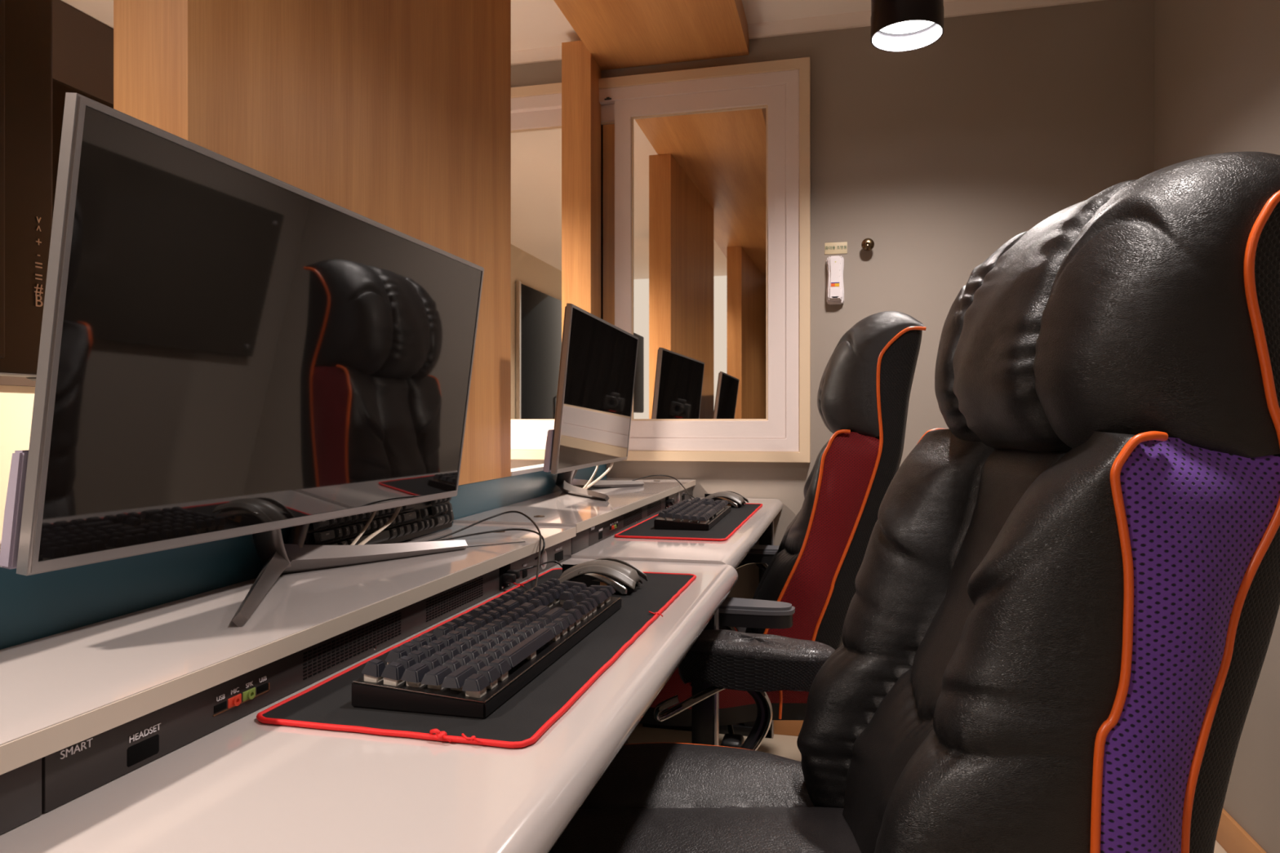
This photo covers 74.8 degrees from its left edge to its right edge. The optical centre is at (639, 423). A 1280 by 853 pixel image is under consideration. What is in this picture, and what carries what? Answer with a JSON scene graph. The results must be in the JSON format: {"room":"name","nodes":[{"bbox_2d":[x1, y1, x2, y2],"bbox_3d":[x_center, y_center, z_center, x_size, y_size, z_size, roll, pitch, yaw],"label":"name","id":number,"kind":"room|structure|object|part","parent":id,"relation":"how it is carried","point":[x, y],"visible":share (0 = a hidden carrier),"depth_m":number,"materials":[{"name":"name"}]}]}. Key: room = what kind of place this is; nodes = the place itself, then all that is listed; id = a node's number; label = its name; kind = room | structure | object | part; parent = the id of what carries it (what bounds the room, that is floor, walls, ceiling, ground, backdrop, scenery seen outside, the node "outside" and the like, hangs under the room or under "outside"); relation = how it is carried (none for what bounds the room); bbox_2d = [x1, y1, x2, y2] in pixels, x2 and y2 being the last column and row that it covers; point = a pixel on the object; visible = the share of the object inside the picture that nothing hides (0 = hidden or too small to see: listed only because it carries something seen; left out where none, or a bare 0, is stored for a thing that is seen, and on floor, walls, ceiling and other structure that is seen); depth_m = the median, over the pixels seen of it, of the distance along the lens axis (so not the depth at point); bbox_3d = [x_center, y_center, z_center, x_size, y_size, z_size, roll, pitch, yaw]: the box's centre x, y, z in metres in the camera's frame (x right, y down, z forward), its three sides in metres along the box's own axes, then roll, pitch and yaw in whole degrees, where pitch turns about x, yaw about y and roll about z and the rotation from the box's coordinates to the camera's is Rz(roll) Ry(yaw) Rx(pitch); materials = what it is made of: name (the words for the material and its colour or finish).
{"room":"internet gaming cafe","nodes":[
{"label":"internet gaming cafe","id":0,"kind":"room"},
{"bbox_2d":[0,385,35,540],"bbox_3d":[-2.203,-0.142,1.090,0.100,2.305,4.460,0,0,14],"label":"wall","id":1,"kind":"structure","parent":0,"point":[16,402],"depth_m":2.42,"materials":[{"name":"beige paint"}]},
{"bbox_2d":[0,0,113,386],"bbox_3d":[-1.805,-0.702,2.449,0.019,1.183,1.590,0,0,14],"label":"board","id":2,"kind":"object","parent":1,"relation":"attached to","point":[82,46],"visible":0.09,"depth_m":2.62,"materials":[{"name":"brown wood"}]},
{"bbox_2d":[60,0,956,51],"bbox_3d":[-0.587,-1.320,0.691,3.430,0.050,4.660,0,0,14],"label":"ceiling","id":3,"kind":"structure","parent":0,"point":[535,24],"depth_m":2.64,"materials":[{"name":"white paint"}]},
{"bbox_2d":[553,0,749,70],"bbox_3d":[-0.418,-1.253,0.658,0.503,0.082,4.438,0,0,14],"label":"wooden soffit","id":4,"kind":"structure","parent":3,"relation":"attached to","point":[617,33],"depth_m":2.58,"materials":[{"name":"brown wood"}]},
{"bbox_2d":[871,0,943,52],"bbox_3d":[0.651,-1.119,2.043,0.170,0.348,0.170,0,0,14],"label":"ceiling lamp","id":5,"kind":"object","parent":3,"relation":"attached to","point":[896,25],"visible":1,"depth_m":2.04,"materials":[{"name":"black metal"}]},
{"bbox_2d":[880,20,933,33],"bbox_3d":[0.651,-0.989,2.043,0.153,0.004,0.153,0,0,14],"label":"diffuser","id":6,"kind":"object","parent":5,"relation":"attached to","point":[910,26],"depth_m":2.09,"materials":[{"name":"white plastic"}]},
{"bbox_2d":[511,0,1154,644],"bbox_3d":[-0.040,-0.142,2.904,3.430,2.305,0.100,0,0,14],"label":"wall","id":7,"kind":"structure","parent":0,"point":[950,149],"depth_m":2.62,"materials":[{"name":"paint"}]},
{"bbox_2d":[511,57,810,462],"bbox_3d":[-0.294,-0.523,2.906,1.736,1.297,0.062,0,0,14],"label":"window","id":8,"kind":"structure","parent":7,"relation":"in","point":[705,172],"depth_m":2.79,"materials":[{"name":"beige wood"}]},
{"bbox_3d":[-0.536,-0.523,2.987,1.073,1.143,0.022,0,0,14],"label":"sash","id":9,"kind":"part","parent":8,"relation":"part of","materials":[{"name":"white"}]},
{"bbox_3d":[-0.536,-0.523,2.988,0.961,1.031,0.003,0,0,14],"label":"pane","id":10,"kind":"part","parent":8,"relation":"part of","materials":[{"name":"clear glass"}]},
{"bbox_3d":[0.195,-0.523,2.783,0.462,1.031,0.004,0,0,14],"label":"pane","id":11,"kind":"part","parent":8,"relation":"part of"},
{"bbox_3d":[0.195,-0.523,2.781,0.574,1.143,0.022,0,0,14],"label":"sash","id":12,"kind":"part","parent":8,"relation":"part of","materials":[{"name":"white wood"}]},
{"bbox_2d":[740,720,803,736],"bbox_3d":[-0.059,0.968,2.851,3.218,0.085,0.012,0,0,14],"label":"baseboard","id":13,"kind":"structure","parent":7,"relation":"attached to","point":[787,727],"depth_m":2.71,"materials":[{"name":"brown wood"}]},
{"bbox_2d":[511,0,1103,65],"bbox_3d":[-0.057,-1.280,2.836,3.230,0.031,0.040,0,0,14],"label":"crown molding","id":14,"kind":"structure","parent":7,"relation":"attached to","point":[958,7],"depth_m":2.66,"materials":[{"name":"beige paint"}]},
{"bbox_2d":[826,255,844,304],"bbox_3d":[0.622,-0.458,2.668,0.054,0.151,0.041,0,0,14],"label":"emergency light","id":15,"kind":"object","parent":7,"relation":"attached to","point":[835,264],"visible":1,"depth_m":2.65,"materials":[{"name":"white plastic"}]},
{"bbox_2d":[824,241,847,254],"bbox_3d":[0.628,-0.563,2.686,0.070,0.037,0.003,0,0,14],"label":"wall sign","id":16,"kind":"object","parent":7,"relation":"attached to","point":[829,247],"visible":1,"depth_m":2.69,"materials":[{"name":"beige paper"}]},
{"bbox_2d":[861,238,874,251],"bbox_3d":[0.719,-0.563,2.643,0.040,0.040,0.043,0,0,14],"label":"coat hook","id":17,"kind":"object","parent":7,"relation":"attached to","point":[868,244],"visible":1,"depth_m":2.62,"materials":[{"name":"gold metal"}]},
{"bbox_2d":[626,722,1226,852],"bbox_3d":[-0.587,1.035,0.691,3.430,0.050,4.660,0,0,14],"label":"floor","id":18,"kind":"structure","parent":0,"point":[782,745],"depth_m":2.67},
{"bbox_2d":[0,463,606,649],"bbox_3d":[-0.408,0.561,1.522,0.052,0.898,2.764,0,0,11],"label":"divider","id":19,"kind":"structure","parent":18,"relation":"on","point":[35,606],"depth_m":0.87,"materials":[{"name":"blue"}]},
{"bbox_2d":[113,0,511,485],"bbox_3d":[-0.449,-0.545,1.445,0.100,1.333,1.036,0,0,11],"label":"wood panel","id":20,"kind":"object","parent":19,"relation":"on","point":[395,114],"depth_m":1.32,"materials":[{"name":"brown wood"}]},
{"bbox_2d":[561,40,601,339],"bbox_3d":[-0.196,-0.568,2.819,0.106,1.378,0.139,0,0,14],"label":"wooden pillar","id":21,"kind":"structure","parent":19,"relation":"attached to","point":[580,73],"depth_m":2.75,"materials":[{"name":"brown wood"}]},
{"bbox_2d":[0,523,737,852],"bbox_3d":[-0.248,0.600,0.929,0.552,0.820,1.282,0,0,14],"label":"desk","id":22,"kind":"object","parent":18,"relation":"on","point":[247,784],"visible":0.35,"depth_m":0.63,"materials":[{"name":"white laminate"}]},
{"bbox_2d":[0,92,484,626],"bbox_3d":[-0.392,-0.035,1.044,0.164,0.457,0.768,0,0,14],"label":"monitor","id":23,"kind":"object","parent":22,"relation":"on","point":[228,348],"visible":1,"depth_m":0.85,"materials":[{"name":"silver metal"}]},
{"bbox_2d":[350,511,377,545],"bbox_3d":[-0.394,0.147,1.183,0.008,0.086,0.104,0,0,17],"label":"cable","id":24,"kind":"object","parent":23,"relation":"hanging from","point":[374,513],"visible":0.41,"depth_m":1.19,"materials":[{"name":"beige plastic"}]},
{"bbox_2d":[357,506,401,545],"bbox_3d":[-0.387,0.147,1.207,0.009,0.086,0.175,0,0,16],"label":"cable","id":25,"kind":"object","parent":23,"relation":"hanging from","point":[393,517],"visible":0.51,"depth_m":1.23,"materials":[{"name":"beige plastic"}]},
{"bbox_2d":[0,537,571,835],"bbox_3d":[-0.344,0.230,0.954,0.170,0.040,1.278,0,0,14],"label":"panel","id":26,"kind":"object","parent":22,"relation":"attached to","point":[43,784],"visible":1,"depth_m":0.68,"materials":[{"name":"grey plastic"}]},
{"bbox_3d":[-0.480,0.230,0.444,0.150,0.040,0.222,0,0,14],"label":"blank panel","id":27,"kind":"part","parent":26,"relation":"part of","materials":[{"name":"grey plastic"}]},
{"bbox_2d":[60,737,93,759],"bbox_3d":[-0.375,0.216,0.557,0.001,0.005,0.024,0,0,14],"label":"print","id":28,"kind":"object","parent":26,"relation":"attached to","point":[83,749],"depth_m":0.56,"materials":[{"name":"white paint"}]},
{"bbox_2d":[128,723,160,742],"bbox_3d":[-0.361,0.226,0.612,0.001,0.005,0.028,0,0,14],"label":"print","id":29,"kind":"object","parent":26,"relation":"on","point":[138,732],"depth_m":0.61,"materials":[{"name":"white paint"}]},
{"bbox_2d":[216,693,225,701],"bbox_3d":[-0.343,0.224,0.685,0.001,0.004,0.009,0,0,14],"label":"print","id":30,"kind":"object","parent":26,"relation":"on","point":[220,697],"depth_m":0.69,"materials":[{"name":"white paint"}]},
{"bbox_2d":[231,687,239,694],"bbox_3d":[-0.339,0.224,0.701,0.001,0.004,0.009,0,0,14],"label":"print","id":31,"kind":"object","parent":26,"relation":"on","point":[234,691],"depth_m":0.70,"materials":[{"name":"white paint"}]},
{"bbox_2d":[245,680,253,688],"bbox_3d":[-0.335,0.224,0.718,0.001,0.004,0.009,0,0,14],"label":"print","id":32,"kind":"object","parent":26,"relation":"on","point":[249,684],"depth_m":0.72,"materials":[{"name":"white paint"}]},
{"bbox_2d":[258,675,266,682],"bbox_3d":[-0.331,0.224,0.735,0.001,0.004,0.009,0,0,14],"label":"print","id":33,"kind":"object","parent":26,"relation":"on","point":[261,678],"depth_m":0.74,"materials":[{"name":"white paint"}]},
{"bbox_2d":[302,612,400,679],"bbox_3d":[-0.297,0.229,0.877,0.002,0.025,0.178,0,0,14],"label":"vent grille","id":34,"kind":"object","parent":26,"relation":"attached to","point":[323,659],"depth_m":0.86,"materials":[{"name":"black metal"}]},
{"bbox_2d":[426,577,482,622],"bbox_3d":[-0.242,0.229,1.101,0.002,0.025,0.163,0,0,14],"label":"vent grille","id":35,"kind":"object","parent":26,"relation":"attached to","point":[441,606],"depth_m":1.09,"materials":[{"name":"black metal"}]},
{"bbox_2d":[499,563,519,591],"bbox_3d":[-0.195,0.230,1.254,0.024,0.036,0.042,0,0,14],"label":"socket","id":36,"kind":"object","parent":26,"relation":"attached to","point":[508,575],"depth_m":1.25,"materials":[{"name":"black plastic"}]},
{"bbox_2d":[0,523,574,746],"bbox_3d":[-0.395,0.201,0.965,0.249,0.018,1.282,0,0,14],"label":"shelf","id":37,"kind":"object","parent":22,"relation":"attached to","point":[73,686],"depth_m":0.75,"materials":[{"name":"white laminate"}]},
{"bbox_2d":[303,497,453,545],"bbox_3d":[-0.399,0.125,1.316,0.044,0.131,0.455,0,0,11],"label":"keyboard","id":38,"kind":"object","parent":22,"relation":"on","point":[415,520],"visible":0.24,"depth_m":1.29,"materials":[{"name":"black plastic"}]},
{"bbox_2d":[256,568,696,748],"bbox_3d":[-0.118,0.244,1.030,0.266,0.010,0.752,0,0,14],"label":"mouse pad","id":39,"kind":"object","parent":22,"relation":"on","point":[526,716],"visible":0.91,"depth_m":0.75,"materials":[{"name":"fabric"}]},
{"bbox_2d":[422,511,541,586],"bbox_3d":[-0.202,0.194,1.303,0.265,0.085,0.254,0,0,30],"label":"cable","id":40,"kind":"object","parent":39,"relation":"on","point":[508,512],"visible":0.7,"depth_m":1.38,"materials":[{"name":"black plastic"}]},
{"bbox_2d":[351,577,621,719],"bbox_3d":[-0.138,0.227,0.923,0.126,0.039,0.436,0,0,14],"label":"keyboard","id":41,"kind":"object","parent":39,"relation":"on","point":[471,664],"visible":1,"depth_m":0.80,"materials":[{"name":"black plastic"}]},
{"bbox_2d":[519,560,562,571],"bbox_3d":[-0.143,0.232,1.308,0.073,0.026,0.103,0,0,14],"label":"cable","id":42,"kind":"object","parent":39,"relation":"on","point":[548,562],"visible":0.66,"depth_m":1.32,"materials":[{"name":"black plastic"}]},
{"bbox_2d":[558,557,647,594],"bbox_3d":[-0.059,0.225,1.246,0.127,0.043,0.076,0,0,16],"label":"mouse","id":43,"kind":"object","parent":39,"relation":"on","point":[623,576],"visible":0.94,"depth_m":1.22,"materials":[{"name":"grey plastic"}]},
{"bbox_3d":[-0.069,0.230,1.217,0.100,0.026,0.001,0,0,16],"label":"panel","id":44,"kind":"part","parent":43,"relation":"part of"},
{"bbox_3d":[-0.046,0.235,1.210,0.024,0.011,0.002,0,0,16],"label":"screw plate","id":45,"kind":"part","parent":43,"relation":"part of","materials":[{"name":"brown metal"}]},
{"bbox_2d":[426,528,545,559],"bbox_3d":[-0.271,0.200,1.364,0.222,0.043,0.086,0,0,-19],"label":"cable","id":46,"kind":"object","parent":22,"relation":"on","point":[511,529],"visible":0.82,"depth_m":1.39,"materials":[{"name":"black plastic"}]},
{"bbox_2d":[466,541,524,546],"bbox_3d":[-0.275,0.191,1.299,0.209,0.001,0.015,0,0,-28],"label":"cable","id":47,"kind":"object","parent":22,"relation":"on","point":[522,541],"visible":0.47,"depth_m":1.32,"materials":[{"name":"black plastic"}]},
{"bbox_2d":[453,478,782,746],"bbox_3d":[0.024,0.598,2.179,0.595,0.825,1.270,0,0,14],"label":"desk","id":48,"kind":"object","parent":18,"relation":"on","point":[559,508],"visible":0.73,"depth_m":1.73,"materials":[{"name":"white laminate"}]},
{"bbox_2d":[453,478,693,527],"bbox_3d":[-0.116,0.196,2.214,0.307,0.018,1.270,0,0,14],"label":"shelf","id":49,"kind":"object","parent":48,"relation":"attached to","point":[559,508],"depth_m":1.89,"materials":[{"name":"white laminate"}]},
{"bbox_2d":[543,302,644,501],"bbox_3d":[-0.127,-0.042,2.279,0.206,0.461,0.768,0,0,11],"label":"monitor","id":50,"kind":"object","parent":48,"relation":"on","point":[598,357],"visible":0.98,"depth_m":2.16,"materials":[{"name":"silver metal"}]},
{"bbox_3d":[-0.112,-0.080,2.276,0.041,0.374,0.754,0,0,11],"label":"panel","id":51,"kind":"part","parent":50,"relation":"part of","materials":[{"name":"grey metal"}]},
{"bbox_2d":[582,465,598,488],"bbox_3d":[-0.139,0.142,2.355,0.008,0.086,0.082,0,0,29],"label":"cable","id":52,"kind":"object","parent":50,"relation":"hanging from","point":[597,467],"visible":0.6,"depth_m":2.36,"materials":[{"name":"beige plastic"}]},
{"bbox_2d":[585,462,613,488],"bbox_3d":[-0.116,0.142,2.412,0.007,0.087,0.182,0,0,24],"label":"cable","id":53,"kind":"object","parent":50,"relation":"hanging from","point":[602,475],"visible":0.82,"depth_m":2.42,"materials":[{"name":"beige plastic"}]},
{"bbox_2d":[571,486,693,554],"bbox_3d":[-0.038,0.225,2.192,0.170,0.040,1.263,0,0,14],"label":"panel","id":54,"kind":"object","parent":48,"relation":"attached to","point":[588,537],"visible":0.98,"depth_m":1.91,"materials":[{"name":"grey plastic"}]},
{"bbox_3d":[-0.187,0.225,1.633,0.150,0.040,0.107,0,0,14],"label":"blank panel","id":55,"kind":"part","parent":54,"relation":"part of","materials":[{"name":"grey"}]},
{"bbox_2d":[623,508,641,526],"bbox_3d":[-0.017,0.224,2.010,0.002,0.025,0.178,0,0,14],"label":"vent grille","id":56,"kind":"object","parent":54,"relation":"attached to","point":[633,517],"depth_m":2.01,"materials":[{"name":"black"}]},
{"bbox_2d":[647,500,661,515],"bbox_3d":[0.038,0.224,2.233,0.002,0.025,0.163,0,0,14],"label":"vent grille","id":57,"kind":"object","parent":54,"relation":"attached to","point":[654,508],"depth_m":2.23,"materials":[{"name":"black"}]},
{"bbox_2d":[665,496,675,509],"bbox_3d":[0.085,0.225,2.387,0.024,0.036,0.042,0,0,14],"label":"socket","id":58,"kind":"object","parent":54,"relation":"attached to","point":[668,500],"depth_m":2.38,"materials":[{"name":"black plastic"}]},
{"bbox_2d":[586,475,692,499],"bbox_3d":[-0.017,0.195,2.446,0.330,0.076,0.254,0,0,-4],"label":"cable","id":59,"kind":"object","parent":48,"relation":"on","point":[651,475],"visible":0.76,"depth_m":2.50,"materials":[{"name":"black plastic"}]},
{"bbox_2d":[570,497,782,568],"bbox_3d":[0.158,0.266,2.144,0.318,0.042,1.268,0,0,14],"label":"countertop","id":60,"kind":"structure","parent":48,"relation":"on","point":[732,551],"depth_m":1.67,"materials":[{"name":"white laminate"}]},
{"bbox_2d":[613,502,762,541],"bbox_3d":[0.155,0.242,2.156,0.246,0.005,0.800,0,0,14],"label":"mouse pad","id":61,"kind":"object","parent":48,"relation":"on","point":[727,526],"visible":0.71,"depth_m":1.88,"materials":[{"name":"fabric"}]},
{"bbox_2d":[653,497,731,530],"bbox_3d":[0.142,0.222,2.112,0.126,0.039,0.436,0,0,13],"label":"keyboard","id":62,"kind":"object","parent":61,"relation":"on","point":[695,514],"visible":1,"depth_m":1.96,"materials":[{"name":"black plastic"}]},
{"bbox_2d":[704,491,748,507],"bbox_3d":[0.246,0.220,2.448,0.127,0.043,0.076,0,0,24],"label":"mouse","id":63,"kind":"object","parent":61,"relation":"on","point":[735,500],"visible":0.8,"depth_m":2.42,"materials":[{"name":"grey plastic"}]},
{"bbox_3d":[0.232,0.225,2.420,0.100,0.026,0.001,0,0,24],"label":"panel","id":64,"kind":"part","parent":63,"relation":"part of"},
{"bbox_3d":[0.140,0.643,1.531,0.005,0.733,0.026,0,0,14],"label":"leg trim","id":65,"kind":"part","parent":48,"relation":"part of","materials":[{"name":"silver metal"}]},
{"bbox_3d":[0.428,0.643,2.699,0.005,0.733,0.026,0,0,14],"label":"leg trim","id":66,"kind":"part","parent":48,"relation":"part of","materials":[{"name":"silver metal"}]},
{"bbox_2d":[639,311,925,747],"bbox_3d":[0.259,0.376,2.074,0.819,1.266,0.865,0,0,14],"label":"gaming chair","id":67,"kind":"object","parent":18,"relation":"on","point":[806,589],"visible":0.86,"depth_m":1.80,"materials":[{"name":"black"}]},
{"bbox_3d":[0.169,0.622,2.111,0.535,0.093,0.556,0,0,14],"label":"seat","id":68,"kind":"part","parent":67,"relation":"part of","materials":[{"name":"black leather"}]},
{"bbox_3d":[0.101,0.598,1.894,0.544,0.160,0.196,0,0,22],"label":"seat","id":69,"kind":"part","parent":67,"relation":"part of","materials":[{"name":"red"}]},
{"bbox_3d":[0.215,0.698,1.923,0.050,0.041,0.250,0,0,8],"label":"tilt lever","id":70,"kind":"part","parent":67,"relation":"part of","materials":[{"name":"black plastic"}]},
{"bbox_2d":[719,626,746,632],"bbox_3d":[0.169,0.545,2.111,0.535,0.079,0.632,0,0,14],"label":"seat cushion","id":71,"kind":"object","parent":67,"relation":"on","point":[740,629],"depth_m":2.13,"materials":[{"name":"black leather"}]},
{"bbox_2d":[745,440,829,634],"bbox_3d":[0.386,0.290,2.058,0.283,0.560,0.472,0,0,14],"label":"backrest cushion","id":72,"kind":"object","parent":67,"relation":"on","point":[804,545],"depth_m":1.81,"materials":[{"name":"black leather"}]},
{"bbox_3d":[0.371,0.293,1.812,0.290,0.554,0.037,0,0,9],"label":"panel","id":73,"kind":"part","parent":67,"relation":"part of","materials":[{"name":"red"}]},
{"bbox_2d":[817,311,924,437],"bbox_3d":[0.544,-0.111,2.018,0.230,0.291,0.472,0,0,14],"label":"cushion","id":74,"kind":"object","parent":67,"relation":"on","point":[864,389],"depth_m":1.79,"materials":[{"name":"black leather"}]},
{"bbox_2d":[548,151,1279,852],"bbox_3d":[0.203,0.376,0.912,0.868,1.266,0.879,0,0,37],"label":"gaming chair","id":75,"kind":"object","parent":18,"relation":"on","point":[1060,620],"visible":0.97,"depth_m":0.73,"materials":[{"name":"black leather"}]},
{"bbox_2d":[548,742,861,852],"bbox_3d":[0.100,0.505,0.932,0.535,0.079,0.632,0,0,-1],"label":"seat cushion","id":76,"kind":"object","parent":75,"relation":"on","point":[652,797],"depth_m":1.07,"materials":[{"name":"black leather"}]},
{"bbox_3d":[0.189,0.405,1.390,0.273,0.061,0.108,0,0,23],"label":"armrest","id":77,"kind":"part","parent":75,"relation":"part of","materials":[{"name":"black leather"}]},
{"bbox_2d":[796,428,1134,852],"bbox_3d":[0.337,0.287,0.936,0.260,0.566,0.472,0,0,-1],"label":"backrest cushion","id":78,"kind":"object","parent":75,"relation":"on","point":[977,695],"depth_m":0.75,"materials":[{"name":"black leather"}]},
{"bbox_2d":[934,151,1279,457],"bbox_3d":[0.482,-0.111,0.939,0.223,0.291,0.472,0,0,-1],"label":"cushion","id":79,"kind":"object","parent":75,"relation":"on","point":[1140,317],"depth_m":0.74,"materials":[{"name":"black leather"}]},
{"bbox_3d":[0.457,0.290,0.703,0.167,0.560,0.037,0,0,-13],"label":"panel","id":80,"kind":"part","parent":75,"relation":"part of","materials":[{"name":"purple fabric"}]},
{"bbox_3d":[-0.876,0.601,1.533,0.665,0.818,2.956,0,0,14],"label":"desk","id":81,"kind":"object","parent":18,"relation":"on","visible":0},
{"bbox_2d":[0,0,52,377],"bbox_3d":[-0.835,-0.309,0.873,0.160,1.000,0.455,0,0,14],"label":"television","id":82,"kind":"object","parent":81,"relation":"on","point":[25,25],"visible":1,"depth_m":1.05,"materials":[{"name":"black plastic"}]},
{"bbox_2d":[26,78,113,381],"bbox_3d":[-0.774,-0.119,1.453,0.140,0.737,0.590,0,0,14],"label":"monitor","id":83,"kind":"object","parent":81,"relation":"on","point":[60,89],"visible":0.02,"depth_m":1.18,"materials":[{"name":"black"}]},
{"bbox_2d":[1154,0,1279,852],"bbox_3d":[1.030,-0.142,0.291,0.100,2.305,4.460,0,0,14],"label":"wall","id":84,"kind":"structure","parent":0,"point":[1217,62],"depth_m":1.95,"materials":[{"name":"paint"}]},
{"bbox_2d":[1215,808,1266,852],"bbox_3d":[0.976,0.968,0.305,0.012,0.085,4.460,0,0,14],"label":"baseboard","id":85,"kind":"structure","parent":84,"relation":"attached to","point":[1230,835],"depth_m":1.94,"materials":[{"name":"brown wood"}]}
]}

